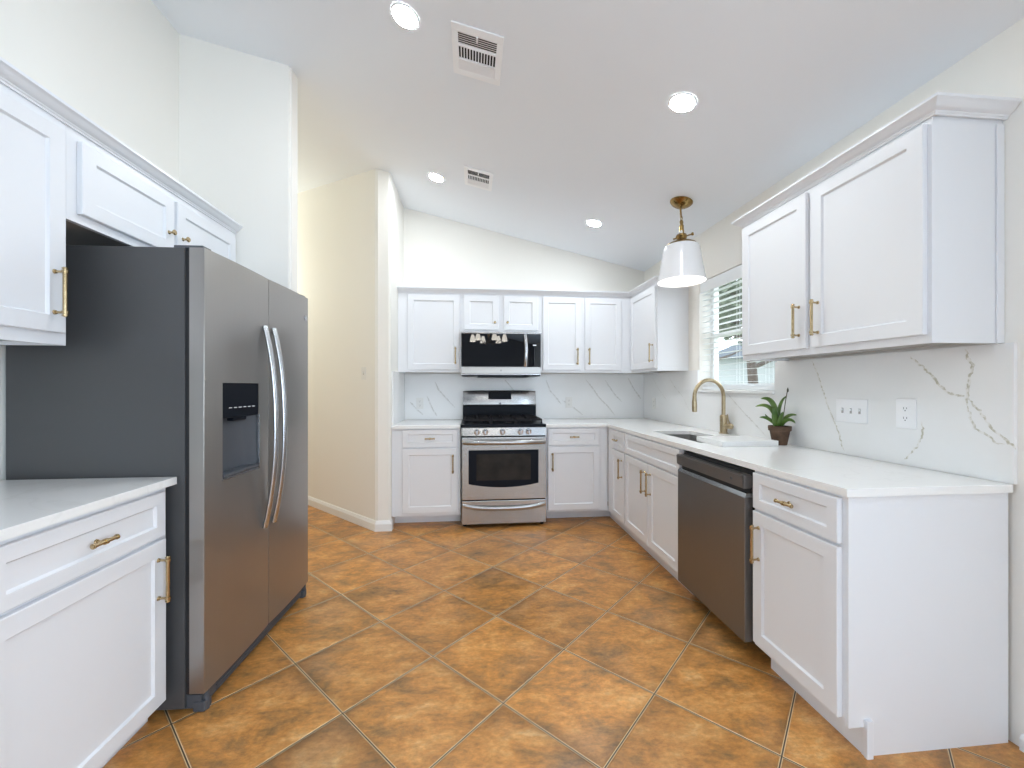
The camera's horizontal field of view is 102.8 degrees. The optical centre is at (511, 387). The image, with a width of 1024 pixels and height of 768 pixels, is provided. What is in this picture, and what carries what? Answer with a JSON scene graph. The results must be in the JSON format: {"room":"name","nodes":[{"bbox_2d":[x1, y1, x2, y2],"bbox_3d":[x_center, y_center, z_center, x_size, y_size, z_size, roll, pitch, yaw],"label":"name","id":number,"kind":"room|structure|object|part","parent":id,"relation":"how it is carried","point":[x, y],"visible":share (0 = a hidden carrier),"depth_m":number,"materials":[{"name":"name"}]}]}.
{"room":"kitchen","nodes":[
{"label":"kitchen","id":0,"kind":"room"},
{"bbox_2d":[0,0,178,479],"bbox_3d":[-1.968,-0.448,1.603,0.120,3.404,1.676,0,0,-6],"label":"wall","id":1,"kind":"structure","parent":0,"point":[115,62],"depth_m":1.95,"materials":[{"name":"white paint"}]},
{"bbox_2d":[0,82,68,345],"bbox_3d":[-1.670,-0.538,1.159,0.379,0.786,0.533,0,0,-6],"label":"upper cabinet","id":2,"kind":"object","parent":1,"relation":"attached to","point":[34,272],"visible":1,"depth_m":1.31,"materials":[{"name":"white paint"}]},
{"bbox_3d":[-1.522,-0.322,1.381,0.041,0.168,0.018,0,0,-6],"label":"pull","id":3,"kind":"part","parent":2,"relation":"part of","materials":[{"name":"gold metal"}]},
{"bbox_2d":[66,125,235,261],"bbox_3d":[-1.752,-0.762,1.939,0.368,0.338,1.034,0,0,-6],"label":"upper cabinet","id":4,"kind":"object","parent":1,"relation":"attached to","point":[109,202],"visible":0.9,"depth_m":1.68,"materials":[{"name":"white paint"}]},
{"bbox_2d":[0,56,242,233],"bbox_3d":[-1.569,-0.946,1.681,0.044,0.048,1.572,0,0,-6],"label":"crown molding","id":5,"kind":"structure","parent":4,"relation":"attached to","point":[11,76],"depth_m":1.54,"materials":[{"name":"white paint"}]},
{"bbox_3d":[-1.584,-0.756,1.706,0.019,0.262,0.460,0,0,-6],"label":"door","id":6,"kind":"part","parent":4,"relation":"part of","materials":[{"name":"white paint"}]},
{"bbox_3d":[-1.579,-0.720,1.902,0.030,0.025,0.025,0,0,-6],"label":"knob","id":7,"kind":"part","parent":4,"relation":"part of","materials":[{"name":"gold metal"}]},
{"bbox_3d":[-1.588,-0.720,1.993,0.030,0.025,0.025,0,0,-6],"label":"knob","id":8,"kind":"part","parent":4,"relation":"part of","materials":[{"name":"gold metal"}]},
{"bbox_3d":[-1.633,-0.756,2.196,0.019,0.262,0.485,0,0,-6],"label":"door","id":9,"kind":"part","parent":4,"relation":"part of","materials":[{"name":"white paint"}]},
{"bbox_2d":[179,34,297,292],"bbox_3d":[-2.454,-0.612,2.454,2.195,3.734,0.112,0,0,-6],"label":"wall partition","id":10,"kind":"structure","parent":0,"point":[238,111],"depth_m":2.48,"materials":[{"name":"white paint"}]},
{"bbox_2d":[298,169,403,524],"bbox_3d":[-2.162,-0.580,4.795,3.230,3.669,0.665,0,0,39],"label":"wall pillar","id":11,"kind":"structure","parent":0,"point":[351,229],"depth_m":3.84,"materials":[{"name":"white paint"}]},
{"bbox_2d":[308,496,392,531],"bbox_3d":[-2.303,1.210,4.473,3.107,0.090,0.149,0,0,37],"label":"baseboard","id":12,"kind":"structure","parent":11,"relation":"attached to","point":[387,525],"depth_m":3.78,"materials":[{"name":"white paint"}]},
{"bbox_2d":[361,367,365,379],"bbox_3d":[-1.339,-0.123,3.678,0.072,0.115,0.016,0,0,39],"label":"light switch","id":13,"kind":"object","parent":11,"relation":"attached to","point":[363,369],"visible":1,"depth_m":3.68,"materials":[{"name":"white plastic"}]},
{"bbox_2d":[404,208,643,505],"bbox_3d":[0.235,-0.316,4.464,2.760,3.140,0.120,0,0,-6],"label":"wall","id":14,"kind":"structure","parent":0,"point":[438,251],"depth_m":4.36,"materials":[{"name":"white paint"}]},
{"bbox_2d":[398,292,461,372],"bbox_3d":[-0.806,-0.532,4.099,0.612,0.778,0.399,0,0,-6],"label":"upper cabinet","id":15,"kind":"object","parent":14,"relation":"attached to","point":[429,324],"visible":0.95,"depth_m":3.95,"materials":[{"name":"white paint"}]},
{"bbox_2d":[462,294,539,332],"bbox_3d":[-0.120,-0.727,4.173,0.764,0.390,0.388,0,0,-6],"label":"upper cabinet","id":16,"kind":"object","parent":14,"relation":"attached to","point":[480,312],"visible":0.96,"depth_m":4.02,"materials":[{"name":"white paint"}]},
{"bbox_3d":[-0.300,-0.726,4.000,0.336,0.333,0.019,0,0,-6],"label":"door","id":17,"kind":"part","parent":16,"relation":"part of","materials":[{"name":"white paint"}]},
{"bbox_2d":[461,332,540,377],"bbox_3d":[-0.120,-0.311,4.099,0.768,0.432,0.501,0,0,-6],"label":"microwave","id":18,"kind":"object","parent":16,"relation":"attached to","point":[483,354],"visible":1,"depth_m":3.89,"materials":[{"name":"metal"}]},
{"bbox_3d":[-0.166,-0.350,3.905,0.632,0.314,0.034,0,0,-6],"label":"door","id":19,"kind":"part","parent":18,"relation":"part of","materials":[{"name":"black glass"}]},
{"bbox_3d":[-0.123,-0.106,4.123,0.760,0.022,0.450,0,0,-6],"label":"panel","id":20,"kind":"part","parent":18,"relation":"part of","materials":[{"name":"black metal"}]},
{"bbox_3d":[0.132,-0.349,3.895,0.032,0.308,0.047,0,0,-18],"label":"handle","id":21,"kind":"part","parent":18,"relation":"part of","materials":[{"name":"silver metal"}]},
{"bbox_3d":[0.087,-0.726,4.038,0.339,0.333,0.019,0,0,-6],"label":"door","id":22,"kind":"part","parent":16,"relation":"part of","materials":[{"name":"white paint"}]},
{"bbox_2d":[392,371,643,424],"bbox_3d":[0.190,0.099,4.079,2.594,0.482,0.638,0,0,-6],"label":"backsplash","id":23,"kind":"structure","parent":14,"relation":"attached to","point":[593,395],"depth_m":4.40,"materials":[{"name":"stone"}]},
{"bbox_2d":[416,398,422,408],"bbox_3d":[-0.962,0.170,4.267,0.074,0.117,0.008,0,0,-6],"label":"outlet","id":24,"kind":"object","parent":23,"relation":"attached to","point":[419,401],"visible":1,"depth_m":4.26,"materials":[{"name":"white plastic"}]},
{"bbox_2d":[566,397,571,407],"bbox_3d":[0.616,0.165,4.422,0.074,0.117,0.008,0,0,-6],"label":"outlet","id":25,"kind":"object","parent":23,"relation":"attached to","point":[568,399],"visible":1,"depth_m":4.42,"materials":[{"name":"white plastic"}]},
{"bbox_2d":[540,295,630,373],"bbox_3d":[0.731,-0.532,4.250,0.943,0.778,0.399,0,0,-6],"label":"upper cabinet","id":26,"kind":"object","parent":14,"relation":"attached to","point":[580,334],"visible":0.98,"depth_m":4.10,"materials":[{"name":"white paint"}]},
{"bbox_3d":[0.497,-0.531,4.078,0.385,0.722,0.019,0,0,-6],"label":"door","id":27,"kind":"part","parent":26,"relation":"part of","materials":[{"name":"white paint"}]},
{"bbox_3d":[0.653,-0.305,4.063,0.018,0.168,0.041,0,0,-6],"label":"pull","id":28,"kind":"part","parent":26,"relation":"part of","materials":[{"name":"gold metal"}]},
{"bbox_3d":[0.917,-0.531,4.119,0.377,0.722,0.019,0,0,-6],"label":"door","id":29,"kind":"part","parent":26,"relation":"part of","materials":[{"name":"white paint"}]},
{"bbox_2d":[103,505,1023,767],"bbox_3d":[-1.397,1.304,0.667,6.750,0.100,11.000,0,0,-6],"label":"floor","id":30,"kind":"structure","parent":0,"point":[557,642],"depth_m":1.79,"materials":[{"name":"tile"}]},
{"bbox_2d":[0,488,170,767],"bbox_3d":[-1.531,0.812,1.202,0.636,0.885,0.632,0,0,-6],"label":"base cabinet","id":31,"kind":"object","parent":30,"relation":"on","point":[84,598],"visible":0.98,"depth_m":1.21,"materials":[{"name":"white paint"}]},
{"bbox_3d":[-1.266,0.468,1.234,0.019,0.162,0.564,0,0,-6],"label":"drawer","id":32,"kind":"part","parent":31,"relation":"part of","materials":[{"name":"white paint"}]},
{"bbox_2d":[0,477,176,541],"bbox_3d":[-1.552,0.354,1.192,0.623,0.028,0.675,0,0,-6],"label":"countertop","id":33,"kind":"structure","parent":31,"relation":"on","point":[26,506],"depth_m":1.28,"materials":[{"name":"white stone"}]},
{"bbox_3d":[-1.239,0.468,1.237,0.035,0.018,0.088,0,0,-6],"label":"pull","id":34,"kind":"part","parent":31,"relation":"part of","materials":[{"name":"gold metal"}]},
{"bbox_3d":[-1.260,0.697,1.482,0.041,0.168,0.018,0,0,-6],"label":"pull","id":35,"kind":"part","parent":31,"relation":"part of","materials":[{"name":"gold metal"}]},
{"bbox_2d":[6,245,307,711],"bbox_3d":[-1.528,0.353,2.005,0.784,1.802,0.912,0,0,-3],"label":"refrigerator","id":36,"kind":"object","parent":30,"relation":"on","point":[187,363],"visible":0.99,"depth_m":1.57,"materials":[{"name":"grey metal"}]},
{"bbox_3d":[-1.220,0.321,1.798,0.061,1.712,0.462,0,0,-3],"label":"freezer door","id":37,"kind":"part","parent":36,"relation":"part of","materials":[{"name":"metal"}]},
{"bbox_3d":[-1.215,0.136,1.805,0.031,0.022,0.095,0,0,-3],"label":"dispenser spout","id":38,"kind":"part","parent":36,"relation":"part of","materials":[{"name":"black plastic"}]},
{"bbox_3d":[-1.195,0.056,1.803,0.008,0.147,0.264,0,0,-3],"label":"dispenser panel","id":39,"kind":"part","parent":36,"relation":"part of","materials":[{"name":"black plastic"}]},
{"bbox_3d":[-1.193,0.256,1.803,0.012,0.257,0.272,0,0,-3],"label":"dispenser trim","id":40,"kind":"part","parent":36,"relation":"part of","materials":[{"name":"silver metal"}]},
{"bbox_3d":[-1.172,0.192,1.982,0.076,0.980,0.033,0,0,-3],"label":"handle","id":41,"kind":"part","parent":36,"relation":"part of","materials":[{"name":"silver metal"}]},
{"bbox_3d":[-1.177,0.192,2.066,0.076,0.980,0.033,0,0,-3],"label":"handle","id":42,"kind":"part","parent":36,"relation":"part of","materials":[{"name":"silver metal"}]},
{"bbox_3d":[-1.247,0.321,2.255,0.061,1.712,0.446,0,0,-3],"label":"fridge door","id":43,"kind":"part","parent":36,"relation":"part of","materials":[{"name":"metal"}]},
{"bbox_2d":[392,428,461,522],"bbox_3d":[-0.794,0.812,3.941,0.606,0.885,0.681,0,0,-6],"label":"base cabinet","id":44,"kind":"object","parent":30,"relation":"on","point":[426,463],"visible":0.94,"depth_m":3.65,"materials":[{"name":"white paint"}]},
{"bbox_2d":[391,419,461,428],"bbox_3d":[-0.796,0.354,3.958,0.607,0.028,0.654,0,0,-6],"label":"countertop","id":45,"kind":"structure","parent":44,"relation":"on","point":[450,423],"depth_m":3.72,"materials":[{"name":"white stone"}]},
{"bbox_3d":[-0.732,0.459,3.656,0.484,0.156,0.019,0,0,-6],"label":"drawer","id":46,"kind":"part","parent":44,"relation":"part of","materials":[{"name":"white paint"}]},
{"bbox_3d":[-0.732,0.836,3.656,0.484,0.573,0.019,0,0,-6],"label":"door","id":47,"kind":"part","parent":44,"relation":"part of","materials":[{"name":"white paint"}]},
{"bbox_3d":[-0.527,0.684,3.646,0.018,0.168,0.041,0,0,-6],"label":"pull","id":48,"kind":"part","parent":44,"relation":"part of","materials":[{"name":"gold metal"}]},
{"bbox_2d":[461,390,545,525],"bbox_3d":[-0.102,0.644,3.970,0.771,1.220,0.748,0,0,-6],"label":"range","id":49,"kind":"object","parent":30,"relation":"on","point":[504,439],"visible":1,"depth_m":3.66,"materials":[{"name":"silver metal"}]},
{"bbox_3d":[-0.128,0.088,4.263,0.239,0.076,0.050,0,0,-6],"label":"clock panel","id":50,"kind":"part","parent":49,"relation":"part of","materials":[{"name":"black glass"}]},
{"bbox_3d":[-0.073,0.713,3.646,0.486,0.234,0.001,0,0,-6],"label":"glass","id":51,"kind":"part","parent":49,"relation":"part of","materials":[{"name":"black glass"}]},
{"bbox_2d":[461,414,545,427],"bbox_3d":[-0.102,0.322,3.967,0.770,0.079,0.604,0,0,-6],"label":"cooktop","id":52,"kind":"object","parent":49,"relation":"in","point":[469,420],"depth_m":3.75,"materials":[{"name":"black metal"}]},
{"bbox_3d":[-0.071,0.399,3.684,0.765,0.075,0.034,0,0,-6],"label":"control panel","id":53,"kind":"part","parent":49,"relation":"part of","materials":[{"name":"metal"}]},
{"bbox_3d":[-0.070,0.725,3.674,0.759,0.556,0.050,0,0,-6],"label":"oven door","id":54,"kind":"part","parent":49,"relation":"part of","materials":[{"name":"metal"}]},
{"bbox_3d":[-0.070,1.116,3.676,0.759,0.209,0.046,0,0,-6],"label":"drawer","id":55,"kind":"part","parent":49,"relation":"part of","materials":[{"name":"metal"}]},
{"bbox_3d":[-0.068,1.065,3.652,0.747,0.072,0.051,0,0,-6],"label":"handle","id":56,"kind":"part","parent":49,"relation":"part of","materials":[{"name":"metal"}]},
{"bbox_3d":[-0.066,0.490,3.635,0.742,0.044,0.073,0,0,-6],"label":"handle","id":57,"kind":"part","parent":49,"relation":"part of","materials":[{"name":"metal"}]},
{"bbox_2d":[545,427,609,517],"bbox_3d":[0.614,0.812,4.079,0.672,0.885,0.681,0,0,-6],"label":"base cabinet","id":58,"kind":"object","parent":30,"relation":"on","point":[576,457],"visible":0.84,"depth_m":3.79,"materials":[{"name":"white paint"}]},
{"bbox_3d":[0.372,0.684,3.734,0.018,0.168,0.041,0,0,-6],"label":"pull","id":59,"kind":"part","parent":58,"relation":"part of","materials":[{"name":"gold metal"}]},
{"bbox_3d":[0.571,0.459,3.784,0.484,0.156,0.019,0,0,-6],"label":"drawer","id":60,"kind":"part","parent":58,"relation":"part of","materials":[{"name":"white paint"}]},
{"bbox_3d":[0.571,0.841,3.784,0.484,0.583,0.019,0,0,-6],"label":"door","id":61,"kind":"part","parent":58,"relation":"part of","materials":[{"name":"white paint"}]},
{"bbox_2d":[608,427,633,538],"bbox_3d":[1.185,0.812,3.683,0.666,0.885,0.584,0,0,-6],"label":"base cabinet","id":62,"kind":"object","parent":30,"relation":"on","point":[616,438],"visible":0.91,"depth_m":3.57,"materials":[{"name":"white paint"}]},
{"bbox_3d":[0.917,0.459,3.527,0.019,0.156,0.302,0,0,-6],"label":"drawer","id":63,"kind":"part","parent":62,"relation":"part of","materials":[{"name":"white paint"}]},
{"bbox_3d":[0.917,0.841,3.527,0.019,0.583,0.302,0,0,-6],"label":"door","id":64,"kind":"part","parent":62,"relation":"part of","materials":[{"name":"white paint"}]},
{"bbox_3d":[0.897,0.684,3.413,0.041,0.168,0.018,0,0,-6],"label":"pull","id":65,"kind":"part","parent":62,"relation":"part of","materials":[{"name":"gold metal"}]},
{"bbox_2d":[625,433,688,590],"bbox_3d":[1.258,0.812,2.941,0.666,0.885,0.904,0,0,-6],"label":"base cabinet","id":66,"kind":"object","parent":30,"relation":"on","point":[651,466],"visible":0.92,"depth_m":2.84,"materials":[{"name":"white paint"}]},
{"bbox_3d":[0.955,0.841,3.137,0.019,0.583,0.434,0,0,-6],"label":"door","id":67,"kind":"part","parent":66,"relation":"part of","materials":[{"name":"white paint"}]},
{"bbox_3d":[0.942,0.684,2.957,0.041,0.168,0.018,0,0,-6],"label":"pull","id":68,"kind":"part","parent":66,"relation":"part of","materials":[{"name":"gold metal"}]},
{"bbox_3d":[0.951,0.684,2.868,0.041,0.168,0.018,0,0,-6],"label":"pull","id":69,"kind":"part","parent":66,"relation":"part of","materials":[{"name":"gold metal"}]},
{"bbox_3d":[0.999,0.841,2.692,0.019,0.583,0.438,0,0,-6],"label":"door","id":70,"kind":"part","parent":66,"relation":"part of","materials":[{"name":"white paint"}]},
{"bbox_2d":[542,418,1012,496],"bbox_3d":[1.000,0.354,2.909,1.210,0.028,3.094,0,0,-6],"label":"countertop","id":71,"kind":"structure","parent":66,"relation":"on","point":[844,475],"depth_m":1.75,"materials":[{"name":"white stone"}]},
{"bbox_2d":[667,434,702,442],"bbox_3d":[1.274,0.465,2.856,0.337,0.190,0.717,0,0,-6],"label":"sink","id":72,"kind":"object","parent":71,"relation":"in","point":[691,437],"visible":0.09,"depth_m":3.20,"materials":[{"name":"metal"}]},
{"bbox_2d":[692,378,733,433],"bbox_3d":[1.446,0.138,2.969,0.294,0.405,0.113,0,0,-6],"label":"faucet","id":73,"kind":"object","parent":71,"relation":"on","point":[724,425],"visible":1,"depth_m":2.98,"materials":[{"name":"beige metal"}]},
{"bbox_3d":[1.437,0.073,2.980,0.271,0.275,0.027,0,0,-13],"label":"spout","id":74,"kind":"part","parent":73,"relation":"part of","materials":[{"name":"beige metal"}]},
{"bbox_3d":[1.569,0.250,2.958,0.050,0.111,0.067,0,0,-6],"label":"handle","id":75,"kind":"part","parent":73,"relation":"part of","materials":[{"name":"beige metal"}]},
{"bbox_2d":[697,435,777,446],"bbox_3d":[1.351,0.325,2.469,0.351,0.030,0.264,0,0,-6],"label":"cutting board","id":76,"kind":"object","parent":71,"relation":"on","point":[722,441],"visible":1,"depth_m":2.37,"materials":[{"name":"white plastic"}]},
{"bbox_2d":[755,388,795,444],"bbox_3d":[1.564,0.171,2.424,0.217,0.338,0.120,0,0,24],"label":"potted plant","id":77,"kind":"object","parent":71,"relation":"on","point":[779,431],"visible":1,"depth_m":2.39,"materials":[{"name":"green plant"}]},
{"bbox_3d":[1.582,0.284,2.416,0.120,0.111,0.120,0,0,33],"label":"pot","id":78,"kind":"part","parent":77,"relation":"part of","materials":[{"name":"brown ceramic"}]},
{"bbox_2d":[676,451,754,641],"bbox_3d":[1.325,0.819,2.179,0.630,0.872,0.606,0,0,-6],"label":"dishwasher","id":79,"kind":"object","parent":30,"relation":"on","point":[715,496],"visible":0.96,"depth_m":2.05,"materials":[{"name":"black"}]},
{"bbox_2d":[749,470,1007,759],"bbox_3d":[1.392,0.812,1.631,0.677,0.885,0.474,0,0,-6],"label":"base cabinet","id":80,"kind":"object","parent":30,"relation":"on","point":[887,615],"visible":0.97,"depth_m":1.42,"materials":[{"name":"white paint"}]},
{"bbox_3d":[1.058,0.684,1.785,0.041,0.168,0.018,0,0,-6],"label":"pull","id":81,"kind":"part","parent":80,"relation":"part of","materials":[{"name":"gold metal"}]},
{"bbox_3d":[1.077,0.459,1.613,0.035,0.018,0.088,0,0,-6],"label":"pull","id":82,"kind":"part","parent":80,"relation":"part of","materials":[{"name":"gold metal"}]},
{"bbox_3d":[1.104,0.459,1.615,0.019,0.156,0.425,0,0,-6],"label":"drawer","id":83,"kind":"part","parent":80,"relation":"part of","materials":[{"name":"white paint"}]},
{"bbox_3d":[1.104,0.841,1.615,0.019,0.583,0.425,0,0,-6],"label":"door","id":84,"kind":"part","parent":80,"relation":"part of","materials":[{"name":"white paint"}]},
{"bbox_3d":[1.443,0.812,1.418,0.616,0.885,0.012,0,0,-6],"label":"panel","id":85,"kind":"part","parent":80,"relation":"part of","materials":[{"name":"white paint"}]},
{"bbox_2d":[151,0,1023,271],"bbox_3d":[-1.397,-2.067,0.667,6.750,1.646,11.000,0,0,-6],"label":"ceiling","id":86,"kind":"structure","parent":0,"point":[579,125],"depth_m":2.23,"materials":[{"name":"white paint"}]},
{"bbox_2d":[390,2,419,29],"bbox_3d":[-0.515,-1.784,1.969,0.136,0.036,0.140,0,0,-1],"label":"recessed light","id":87,"kind":"object","parent":86,"relation":"in","point":[403,14],"visible":1,"depth_m":1.96,"materials":[{"name":"white plastic"}]},
{"bbox_2d":[428,173,443,181],"bbox_3d":[-0.643,-1.779,3.474,0.136,0.036,0.140,0,0,-1],"label":"recessed light","id":88,"kind":"object","parent":86,"relation":"in","point":[436,177],"visible":1,"depth_m":3.47,"materials":[{"name":"white plastic"}]},
{"bbox_2d":[451,20,503,85],"bbox_3d":[-0.179,-1.702,2.101,0.253,0.065,0.315,0,0,-6],"label":"ceiling vent","id":89,"kind":"object","parent":86,"relation":"in","point":[477,53],"visible":1,"depth_m":2.08,"materials":[{"name":"white plastic"}]},
{"bbox_2d":[464,165,492,190],"bbox_3d":[-0.274,-1.696,3.334,0.227,0.059,0.285,0,0,-6],"label":"ceiling vent","id":90,"kind":"object","parent":86,"relation":"in","point":[477,178],"visible":1,"depth_m":3.32,"materials":[{"name":"white plastic"}]},
{"bbox_2d":[586,219,601,226],"bbox_3d":[0.732,-1.462,3.649,0.136,0.035,0.140,0,0,-1],"label":"recessed light","id":91,"kind":"object","parent":86,"relation":"in","point":[591,222],"visible":1,"depth_m":3.64,"materials":[{"name":"white plastic"}]},
{"bbox_2d":[657,196,706,286],"bbox_3d":[1.245,-1.076,3.004,0.338,0.606,0.338,0,0,-6],"label":"pendant lamp","id":92,"kind":"object","parent":86,"relation":"hanging from","point":[682,265],"visible":1,"depth_m":2.92,"materials":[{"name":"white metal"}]},
{"bbox_3d":[1.245,-1.258,3.004,0.024,0.138,0.024,0,0,39],"label":"stem","id":93,"kind":"part","parent":92,"relation":"part of","materials":[{"name":"gold metal"}]},
{"bbox_3d":[1.245,-0.911,3.004,0.338,0.275,0.338,0,0,-6],"label":"lamp shade","id":94,"kind":"part","parent":92,"relation":"part of","materials":[{"name":"white glass"}]},
{"bbox_2d":[668,92,696,112],"bbox_3d":[0.878,-1.463,2.106,0.136,0.036,0.140,0,0,-1],"label":"recessed light","id":95,"kind":"object","parent":86,"relation":"in","point":[689,101],"visible":1,"depth_m":2.10,"materials":[{"name":"white plastic"}]},
{"bbox_2d":[644,18,1023,745],"bbox_3d":[1.972,-0.017,0.123,0.150,2.543,8.860,0,0,-6],"label":"wall","id":96,"kind":"structure","parent":0,"point":[996,68],"depth_m":1.46,"materials":[{"name":"white paint"}]},
{"bbox_2d":[630,283,688,372],"bbox_3d":[1.355,-0.532,3.877,0.345,0.778,0.588,0,0,-6],"label":"upper cabinet","id":97,"kind":"object","parent":96,"relation":"attached to","point":[659,315],"visible":0.99,"depth_m":3.60,"materials":[{"name":"white paint"}]},
{"bbox_2d":[397,276,658,296],"bbox_3d":[0.230,-0.935,3.743,2.603,0.048,0.632,0,0,-6],"label":"crown molding","id":98,"kind":"structure","parent":97,"relation":"attached to","point":[653,280],"depth_m":4.00,"materials":[{"name":"white paint"}]},
{"bbox_3d":[1.234,-0.531,3.862,0.019,0.722,0.554,0,0,-6],"label":"door","id":99,"kind":"part","parent":97,"relation":"part of","materials":[{"name":"white paint"}]},
{"bbox_3d":[1.227,-0.305,3.622,0.041,0.168,0.018,0,0,-6],"label":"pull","id":100,"kind":"part","parent":97,"relation":"part of","materials":[{"name":"gold metal"}]},
{"bbox_2d":[697,278,774,393],"bbox_3d":[1.671,-0.416,3.000,0.177,0.919,0.875,0,0,-6],"label":"window","id":101,"kind":"structure","parent":96,"relation":"in","point":[713,362],"depth_m":3.38,"materials":[{"name":"white paint"}]},
{"bbox_3d":[1.649,0.033,2.998,0.132,0.021,0.873,0,0,-6],"label":"sill","id":102,"kind":"part","parent":101,"relation":"part of","materials":[{"name":"white paint"}]},
{"bbox_2d":[700,265,774,389],"bbox_3d":[1.653,-0.426,2.998,0.067,0.890,0.867,0,0,-6],"label":"window blind","id":103,"kind":"object","parent":101,"relation":"attached to","point":[735,273],"visible":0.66,"depth_m":3.13,"materials":[{"name":"white plastic"}]},
{"bbox_3d":[1.630,-0.415,3.307,0.054,0.820,0.006,0,0,-6],"label":"ladder cord","id":104,"kind":"part","parent":103,"relation":"part of","materials":[{"name":"white fabric"}]},
{"bbox_3d":[1.660,-0.004,2.999,0.050,0.044,0.859,0,0,-6],"label":"rail","id":105,"kind":"part","parent":103,"relation":"part of","materials":[{"name":"white"}]},
{"bbox_2d":[644,342,1017,483],"bbox_3d":[1.610,0.092,2.966,0.015,0.496,3.101,0,0,-6],"label":"backsplash","id":106,"kind":"structure","parent":96,"relation":"attached to","point":[966,396],"depth_m":1.84,"materials":[{"name":"stone"}]},
{"bbox_2d":[836,399,867,423],"bbox_3d":[1.686,0.118,2.037,0.016,0.117,0.166,0,0,-6],"label":"light switch","id":107,"kind":"object","parent":106,"relation":"attached to","point":[847,410],"visible":1,"depth_m":2.03,"materials":[{"name":"white plastic"}]},
{"bbox_2d":[896,398,916,428],"bbox_3d":[1.715,0.116,1.780,0.008,0.130,0.083,0,0,-6],"label":"outlet","id":108,"kind":"object","parent":106,"relation":"attached to","point":[906,409],"visible":1,"depth_m":1.77,"materials":[{"name":"white plastic"}]},
{"bbox_2d":[901,405,908,412],"bbox_3d":[1.712,0.095,1.780,0.002,0.033,0.033,0,0,-6],"label":"receptacle","id":109,"kind":"object","parent":108,"relation":"attached to","point":[904,408],"depth_m":1.78,"materials":[{"name":"grey plastic"}]},
{"bbox_2d":[901,415,908,421],"bbox_3d":[1.712,0.137,1.780,0.002,0.033,0.033,0,0,-6],"label":"receptacle","id":110,"kind":"object","parent":108,"relation":"attached to","point":[904,418],"depth_m":1.78,"materials":[{"name":"grey plastic"}]},
{"bbox_2d":[742,115,1004,360],"bbox_3d":[1.543,-0.560,1.952,0.345,0.806,1.016,0,0,-6],"label":"upper cabinet","id":111,"kind":"object","parent":96,"relation":"attached to","point":[903,246],"visible":1,"depth_m":1.57,"materials":[{"name":"white paint"}]},
{"bbox_3d":[1.397,-0.561,2.198,0.019,0.748,0.465,0,0,-6],"label":"door","id":112,"kind":"part","parent":111,"relation":"part of","materials":[{"name":"white paint"}]},
{"bbox_3d":[1.386,-0.323,2.002,0.041,0.168,0.018,0,0,-6],"label":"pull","id":113,"kind":"part","parent":111,"relation":"part of","materials":[{"name":"gold metal"}]},
{"bbox_3d":[1.397,-0.323,1.893,0.041,0.168,0.018,0,0,-6],"label":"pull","id":114,"kind":"part","parent":111,"relation":"part of","materials":[{"name":"gold metal"}]},
{"bbox_3d":[1.446,-0.561,1.694,0.019,0.748,0.482,0,0,-6],"label":"door","id":115,"kind":"part","parent":111,"relation":"part of","materials":[{"name":"white paint"}]},
{"bbox_2d":[731,92,1021,227],"bbox_3d":[1.550,-0.977,1.952,0.327,0.048,1.108,0,0,-6],"label":"crown molding","id":116,"kind":"structure","parent":111,"relation":"attached to","point":[939,103],"depth_m":1.53,"materials":[{"name":"white paint"}]},
{"bbox_2d":[1019,733,1023,751],"bbox_3d":[2.042,1.226,-1.429,0.015,0.056,5.716,0,0,-6],"label":"baseboard","id":117,"kind":"structure","parent":96,"relation":"attached to","point":[1021,739],"depth_m":1.41,"materials":[{"name":"white paint"}]},
{"label":"outside","id":118,"kind":"structure","parent":0,"visible":0},
{"bbox_3d":[14.580,1.504,15.499,27.950,0.100,40.000,0,0,-6],"label":"ground","id":119,"kind":"structure","parent":118,"visible":0},
{"bbox_2d":[719,282,741,359],"bbox_3d":[6.178,-1.616,12.657,3.689,6.150,3.677,0,0,-6],"label":"tree","id":120,"kind":"object","parent":119,"relation":"on","point":[726,356],"visible":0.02,"depth_m":12.69,"materials":[{"name":"plant"}]},
{"bbox_2d":[719,278,771,382],"bbox_3d":[4.814,-1.075,8.192,3.311,5.068,3.246,0,0,-6],"label":"tree","id":121,"kind":"object","parent":119,"relation":"on","point":[751,373],"visible":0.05,"depth_m":7.97,"materials":[{"name":"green plant"}]},
{"bbox_2d":[719,343,776,384],"bbox_3d":[12.271,-0.545,18.287,7.000,4.000,10.000,0,0,23],"label":"house","id":122,"kind":"structure","parent":119,"relation":"on","point":[727,376],"depth_m":14.99,"materials":[{"name":"grey"}]}
]}

